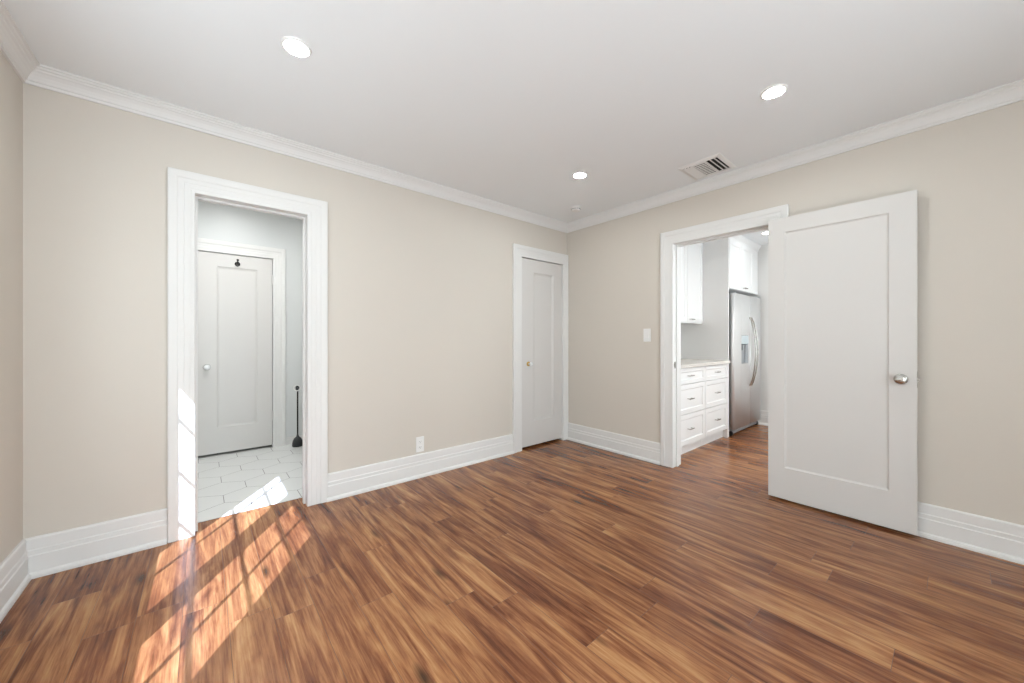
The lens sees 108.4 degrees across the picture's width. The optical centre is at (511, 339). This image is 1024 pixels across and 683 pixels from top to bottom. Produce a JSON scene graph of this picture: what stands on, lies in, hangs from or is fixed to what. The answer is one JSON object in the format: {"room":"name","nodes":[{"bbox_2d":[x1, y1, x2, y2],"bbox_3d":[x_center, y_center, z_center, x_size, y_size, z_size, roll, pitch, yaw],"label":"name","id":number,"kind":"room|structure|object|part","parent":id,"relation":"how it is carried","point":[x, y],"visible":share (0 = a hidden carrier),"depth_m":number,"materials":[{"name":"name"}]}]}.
{"room":"empty bedroom","nodes":[
{"label":"empty bedroom","id":0,"kind":"room"},
{"bbox_2d":[0,51,22,563],"bbox_3d":[-1.063,-0.140,0.106,0.150,2.620,4.530,0,0,-40],"label":"wall","id":1,"kind":"structure","parent":0,"point":[11,85],"depth_m":1.69,"materials":[{"name":"beige paint"}]},
{"bbox_2d":[0,539,31,622],"bbox_3d":[-0.996,1.073,0.169,0.034,0.195,4.300,0,0,-40],"label":"baseboard","id":2,"kind":"structure","parent":1,"relation":"attached to","point":[14,576],"depth_m":1.66,"materials":[{"name":"white paint"}]},
{"bbox_2d":[0,0,39,82],"bbox_3d":[-0.984,-1.298,0.180,0.066,0.087,4.300,0,0,-40],"label":"crown molding","id":3,"kind":"structure","parent":1,"relation":"attached to","point":[14,47],"depth_m":1.64,"materials":[{"name":"white paint"}]},
{"bbox_2d":[198,201,302,446],"bbox_3d":[-2.970,-0.195,3.850,1.800,2.830,0.200,0,0,-40],"label":"wall","id":4,"kind":"structure","parent":0,"point":[215,221],"depth_m":4.11,"materials":[{"name":"grey paint"}]},
{"bbox_2d":[198,251,272,455],"bbox_3d":[-2.838,0.138,3.811,0.634,2.017,0.100,0,0,-40],"label":"door","id":5,"kind":"structure","parent":4,"relation":"in","point":[235,412],"depth_m":3.81,"materials":[{"name":"white paint"}]},
{"bbox_3d":[-3.009,0.273,3.644,0.054,0.054,0.056,0,0,-40],"label":"knob","id":6,"kind":"part","parent":5,"relation":"part of","materials":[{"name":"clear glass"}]},
{"bbox_3d":[-2.849,0.075,3.834,0.294,1.585,0.001,0,0,-40],"label":"panel","id":7,"kind":"part","parent":5,"relation":"part of","materials":[{"name":"white paint"}]},
{"bbox_2d":[198,238,285,446],"bbox_3d":[-2.843,0.087,3.809,0.873,2.165,0.026,0,0,-40],"label":"door frame","id":8,"kind":"structure","parent":4,"relation":"attached to","point":[278,256],"depth_m":4.04,"materials":[{"name":"white paint"}]},
{"bbox_2d":[286,435,302,444],"bbox_3d":[-2.902,1.127,3.768,1.800,0.085,0.012,0,0,-40],"label":"baseboard","id":9,"kind":"structure","parent":4,"relation":"attached to","point":[289,440],"depth_m":4.12,"materials":[{"name":"white paint"}]},
{"bbox_2d":[23,83,566,538],"bbox_3d":[-0.906,-0.220,3.124,3.971,2.780,0.110,0,0,-40],"label":"wall","id":10,"kind":"structure","parent":0,"point":[420,284],"depth_m":2.12,"materials":[{"name":"beige paint"}]},
{"bbox_2d":[167,167,327,542],"bbox_3d":[-1.705,0.088,2.453,0.847,2.163,0.161,0,0,-40],"label":"door frame","id":11,"kind":"structure","parent":10,"relation":"attached to","point":[185,189],"depth_m":2.20,"materials":[{"name":"white paint"}]},
{"bbox_2d":[25,434,513,578],"bbox_3d":[-1.184,1.073,2.796,3.124,0.195,0.034,0,0,-40],"label":"baseboard","id":12,"kind":"structure","parent":10,"relation":"attached to","point":[55,552],"depth_m":2.09,"materials":[{"name":"white paint"}]},
{"bbox_2d":[25,64,567,232],"bbox_3d":[-0.849,-1.298,3.056,3.971,0.087,0.066,0,0,-40],"label":"crown molding","id":13,"kind":"structure","parent":10,"relation":"attached to","point":[43,76],"depth_m":2.35,"materials":[{"name":"white paint"}]},
{"bbox_2d":[416,436,423,452],"bbox_3d":[-0.784,0.894,3.149,0.072,0.128,0.009,0,0,-40],"label":"wall outlet","id":14,"kind":"object","parent":10,"relation":"attached to","point":[419,440],"visible":1,"depth_m":3.14,"materials":[{"name":"white plastic"}]},
{"bbox_2d":[512,243,567,452],"bbox_3d":[0.298,0.090,4.118,0.841,2.160,0.136,0,0,-40],"label":"door frame","id":15,"kind":"structure","parent":10,"relation":"attached to","point":[519,251],"depth_m":3.86,"materials":[{"name":"white paint"}]},
{"bbox_2d":[522,258,563,447],"bbox_3d":[0.350,0.140,4.096,0.626,2.008,0.090,0,0,-40],"label":"door","id":16,"kind":"structure","parent":10,"relation":"in","point":[542,282],"depth_m":4.10,"materials":[{"name":"white paint"}]},
{"bbox_3d":[0.345,0.078,4.121,0.262,1.561,0.001,0,0,-40],"label":"panel","id":17,"kind":"part","parent":16,"relation":"part of","materials":[{"name":"white paint"}]},
{"bbox_2d":[0,425,1023,682],"bbox_3d":[0.880,1.194,2.996,6.841,0.052,6.458,0,0,-40],"label":"floor","id":18,"kind":"structure","parent":0,"point":[557,560],"depth_m":1.73,"materials":[{"name":"brown wood"}]},
{"bbox_2d":[292,385,302,446],"bbox_3d":[-2.352,0.831,4.051,0.108,0.674,0.108,0,0,-40],"label":"plunger","id":19,"kind":"object","parent":18,"relation":"on","point":[297,441],"visible":0.98,"depth_m":4.04,"materials":[{"name":"black rubber"}]},
{"bbox_3d":[-2.352,0.809,4.051,0.015,0.502,0.015,0,0,-40],"label":"handle","id":20,"kind":"part","parent":19,"relation":"part of","materials":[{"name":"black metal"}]},
{"bbox_2d":[292,434,302,446],"bbox_3d":[-2.352,1.106,4.051,0.108,0.125,0.108,0,0,-40],"label":"cup","id":21,"kind":"object","parent":19,"relation":"on","point":[297,441],"depth_m":4.02,"materials":[{"name":"black rubber"}]},
{"bbox_2d":[681,366,704,453],"bbox_3d":[1.617,0.728,4.006,0.728,0.885,0.678,0,0,-40],"label":"base cabinet","id":22,"kind":"object","parent":18,"relation":"on","point":[693,378],"visible":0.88,"depth_m":3.83,"materials":[{"name":"white paint"}]},
{"bbox_3d":[1.809,0.908,3.777,0.724,0.304,0.020,0,0,-40],"label":"drawer","id":23,"kind":"part","parent":22,"relation":"part of","materials":[{"name":"white paint"}]},
{"bbox_3d":[1.809,0.602,3.777,0.724,0.296,0.020,0,0,-40],"label":"drawer","id":24,"kind":"part","parent":22,"relation":"part of","materials":[{"name":"white paint"}]},
{"bbox_3d":[1.809,0.369,3.777,0.724,0.158,0.020,0,0,-40],"label":"drawer","id":25,"kind":"part","parent":22,"relation":"part of","materials":[{"name":"white paint"}]},
{"bbox_2d":[681,358,729,368],"bbox_3d":[1.855,0.266,4.211,1.402,0.036,0.670,0,0,-40],"label":"countertop","id":26,"kind":"structure","parent":22,"relation":"on","point":[685,363],"depth_m":4.12,"materials":[{"name":"stone"}]},
{"bbox_2d":[681,238,728,359],"bbox_3d":[2.392,-0.065,4.681,0.021,2.470,0.646,0,0,-40],"label":"wall","id":27,"kind":"structure","parent":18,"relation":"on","point":[709,339],"depth_m":4.56,"materials":[{"name":"white paint"}]},
{"bbox_2d":[700,363,728,445],"bbox_3d":[2.146,0.728,4.450,0.649,0.885,0.678,0,0,-40],"label":"base cabinet","id":28,"kind":"object","parent":18,"relation":"on","point":[716,376],"visible":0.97,"depth_m":4.22,"materials":[{"name":"white paint"}]},
{"bbox_3d":[2.323,0.908,4.208,0.606,0.304,0.020,0,0,-40],"label":"drawer","id":29,"kind":"part","parent":28,"relation":"part of","materials":[{"name":"white paint"}]},
{"bbox_3d":[2.323,0.602,4.208,0.606,0.296,0.020,0,0,-40],"label":"drawer","id":30,"kind":"part","parent":28,"relation":"part of","materials":[{"name":"white paint"}]},
{"bbox_3d":[2.323,0.369,4.208,0.606,0.158,0.020,0,0,-40],"label":"drawer","id":31,"kind":"part","parent":28,"relation":"part of","materials":[{"name":"white paint"}]},
{"bbox_2d":[729,292,759,435],"bbox_3d":[2.838,0.299,4.964,0.950,1.742,0.764,0,0,-40],"label":"refrigerator","id":32,"kind":"object","parent":18,"relation":"on","point":[744,310],"visible":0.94,"depth_m":4.64,"materials":[{"name":"grey metal"}]},
{"bbox_3d":[2.856,0.264,4.621,0.537,1.643,0.070,0,0,-40],"label":"freezer door","id":33,"kind":"part","parent":32,"relation":"part of","materials":[{"name":"silver metal"}]},
{"bbox_3d":[2.911,0.011,4.655,0.249,0.119,0.047,0,0,-40],"label":"control panel","id":34,"kind":"part","parent":32,"relation":"part of","materials":[{"name":"grey"}]},
{"bbox_3d":[3.079,0.155,4.724,0.018,0.887,0.087,0,0,-32],"label":"handle","id":35,"kind":"part","parent":32,"relation":"part of","materials":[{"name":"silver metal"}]},
{"bbox_3d":[3.223,0.264,4.928,0.407,1.643,0.070,0,0,-40],"label":"door","id":36,"kind":"part","parent":32,"relation":"part of","materials":[{"name":"silver metal"}]},
{"bbox_3d":[3.132,0.155,4.768,0.087,0.887,0.018,0,0,42],"label":"handle","id":37,"kind":"part","parent":32,"relation":"part of","materials":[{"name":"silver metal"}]},
{"bbox_2d":[3,0,1023,222],"bbox_3d":[0.505,-1.402,1.422,4.244,0.120,4.530,0,0,-40],"label":"ceiling","id":38,"kind":"structure","parent":0,"point":[501,101],"depth_m":1.84,"materials":[{"name":"paint"}]},
{"bbox_2d":[281,36,311,57],"bbox_3d":[-0.988,-1.337,1.694,0.122,0.009,0.122,0,0,-40],"label":"recessed light","id":39,"kind":"object","parent":38,"relation":"in","point":[297,47],"visible":1,"depth_m":1.69,"materials":[{"name":"white plastic"}]},
{"bbox_2d":[570,206,580,211],"bbox_3d":[0.650,-1.322,3.755,0.110,0.040,0.110,0,0,-40],"label":"smoke detector","id":40,"kind":"object","parent":38,"relation":"attached to","point":[573,208],"visible":1,"depth_m":3.72,"materials":[{"name":"white plastic"}]},
{"bbox_2d":[572,172,586,178],"bbox_3d":[0.553,-1.337,3.012,0.122,0.009,0.122,0,0,-40],"label":"recessed light","id":41,"kind":"object","parent":38,"relation":"in","point":[578,175],"visible":1,"depth_m":3.01,"materials":[{"name":"white plastic"}]},
{"bbox_2d":[677,153,735,179],"bbox_3d":[1.519,-1.336,2.882,0.322,0.012,0.312,0,0,-40],"label":"ceiling vent","id":42,"kind":"object","parent":38,"relation":"in","point":[717,163],"visible":1,"depth_m":2.86,"materials":[{"name":"white metal"}]},
{"bbox_2d":[760,84,787,99],"bbox_3d":[1.417,-1.337,1.998,0.122,0.009,0.122,0,0,-40],"label":"recessed light","id":43,"kind":"object","parent":38,"relation":"in","point":[774,91],"visible":1,"depth_m":1.99,"materials":[{"name":"white plastic"}]},
{"bbox_2d":[742,230,767,244],"bbox_3d":[3.073,-1.360,3.683,2.597,0.120,3.290,0,0,-40],"label":"ceiling","id":44,"kind":"structure","parent":0,"point":[762,239],"depth_m":4.71,"materials":[{"name":"paint"}]},
{"bbox_2d":[748,244,767,410],"bbox_3d":[4.061,-0.130,4.433,0.120,2.600,3.170,0,0,-40],"label":"wall","id":45,"kind":"structure","parent":0,"point":[763,251],"depth_m":5.07,"materials":[{"name":"paint"}]},
{"bbox_2d":[758,410,767,425],"bbox_3d":[3.963,1.073,4.429,0.034,0.195,3.050,0,0,-40],"label":"baseboard","id":46,"kind":"structure","parent":45,"relation":"attached to","point":[763,420],"depth_m":5.05,"materials":[{"name":"white paint"}]},
{"bbox_2d":[567,100,1023,524],"bbox_3d":[2.083,-0.140,2.747,0.123,2.620,4.530,0,0,-40],"label":"wall","id":47,"kind":"structure","parent":0,"point":[966,173],"depth_m":2.18,"materials":[{"name":"beige paint"}]},
{"bbox_2d":[643,329,650,341],"bbox_3d":[1.304,-0.042,3.570,0.012,0.126,0.074,0,0,-40],"label":"light switch","id":48,"kind":"object","parent":47,"relation":"attached to","point":[646,332],"visible":1,"depth_m":3.56,"materials":[{"name":"white plastic"}]},
{"bbox_2d":[660,204,788,467],"bbox_3d":[1.763,0.090,3.128,0.174,2.160,0.985,0,0,-40],"label":"door frame","id":49,"kind":"structure","parent":47,"relation":"attached to","point":[671,242],"depth_m":3.39,"materials":[{"name":"white paint"}]},
{"bbox_2d":[567,78,1023,232],"bbox_3d":[2.007,-1.298,2.690,0.066,0.087,4.300,0,0,-40],"label":"crown molding","id":50,"kind":"structure","parent":47,"relation":"attached to","point":[1013,92],"depth_m":2.48,"materials":[{"name":"white paint"}]},
{"bbox_2d":[567,423,1023,564],"bbox_3d":[2.027,1.073,2.691,0.034,0.195,4.276,0,0,-40],"label":"baseboard","id":51,"kind":"structure","parent":47,"relation":"attached to","point":[1000,539],"depth_m":2.12,"materials":[{"name":"white paint"}]},
{"bbox_2d":[768,190,918,534],"bbox_3d":[2.136,0.135,2.448,0.100,2.034,0.754,0,0,-39],"label":"door","id":52,"kind":"structure","parent":47,"relation":"in","point":[843,379],"depth_m":2.41,"materials":[{"name":"white paint"}]},
{"bbox_3d":[2.143,0.076,2.468,0.001,1.679,0.506,0,0,-40],"label":"panel","id":53,"kind":"part","parent":52,"relation":"part of","materials":[{"name":"white paint"}]},
{"bbox_3d":[2.314,0.238,2.200,0.058,0.054,0.054,0,0,-40],"label":"knob","id":54,"kind":"part","parent":52,"relation":"part of","materials":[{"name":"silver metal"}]},
{"bbox_3d":[2.054,-0.130,4.897,2.597,2.600,0.120,0,0,-40],"label":"wall","id":55,"kind":"structure","parent":0,"visible":0},
{"bbox_2d":[681,246,686,322],"bbox_3d":[1.646,-0.747,4.220,0.868,1.100,0.388,0,0,-40],"label":"upper cabinet","id":56,"kind":"object","parent":55,"relation":"attached to","point":[683,248],"visible":0.06,"depth_m":4.33,"materials":[{"name":"white paint"}]},
{"bbox_2d":[681,243,702,323],"bbox_3d":[2.141,-0.747,4.636,0.420,1.100,0.388,0,0,-40],"label":"upper cabinet","id":57,"kind":"object","parent":55,"relation":"attached to","point":[694,251],"visible":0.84,"depth_m":4.53,"materials":[{"name":"white paint"}]},
{"bbox_2d":[729,235,760,295],"bbox_3d":[2.814,-0.959,5.008,1.044,0.677,0.682,0,0,-40],"label":"upper cabinet","id":58,"kind":"object","parent":55,"relation":"attached to","point":[743,252],"visible":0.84,"depth_m":4.76,"materials":[{"name":"white paint"}]},
{"bbox_3d":[2.760,-0.917,4.575,0.399,0.589,0.020,0,0,-40],"label":"cabinet door","id":59,"kind":"part","parent":58,"relation":"part of","materials":[{"name":"white paint"}]},
{"bbox_3d":[3.017,-1.256,4.766,1.044,0.082,0.050,0,0,-40],"label":"cornice","id":60,"kind":"part","parent":58,"relation":"part of","materials":[{"name":"white paint"}]},
{"bbox_3d":[3.084,-0.917,4.847,0.439,0.589,0.020,0,0,-40],"label":"cabinet door","id":61,"kind":"part","parent":58,"relation":"part of","materials":[{"name":"white paint"}]}
]}

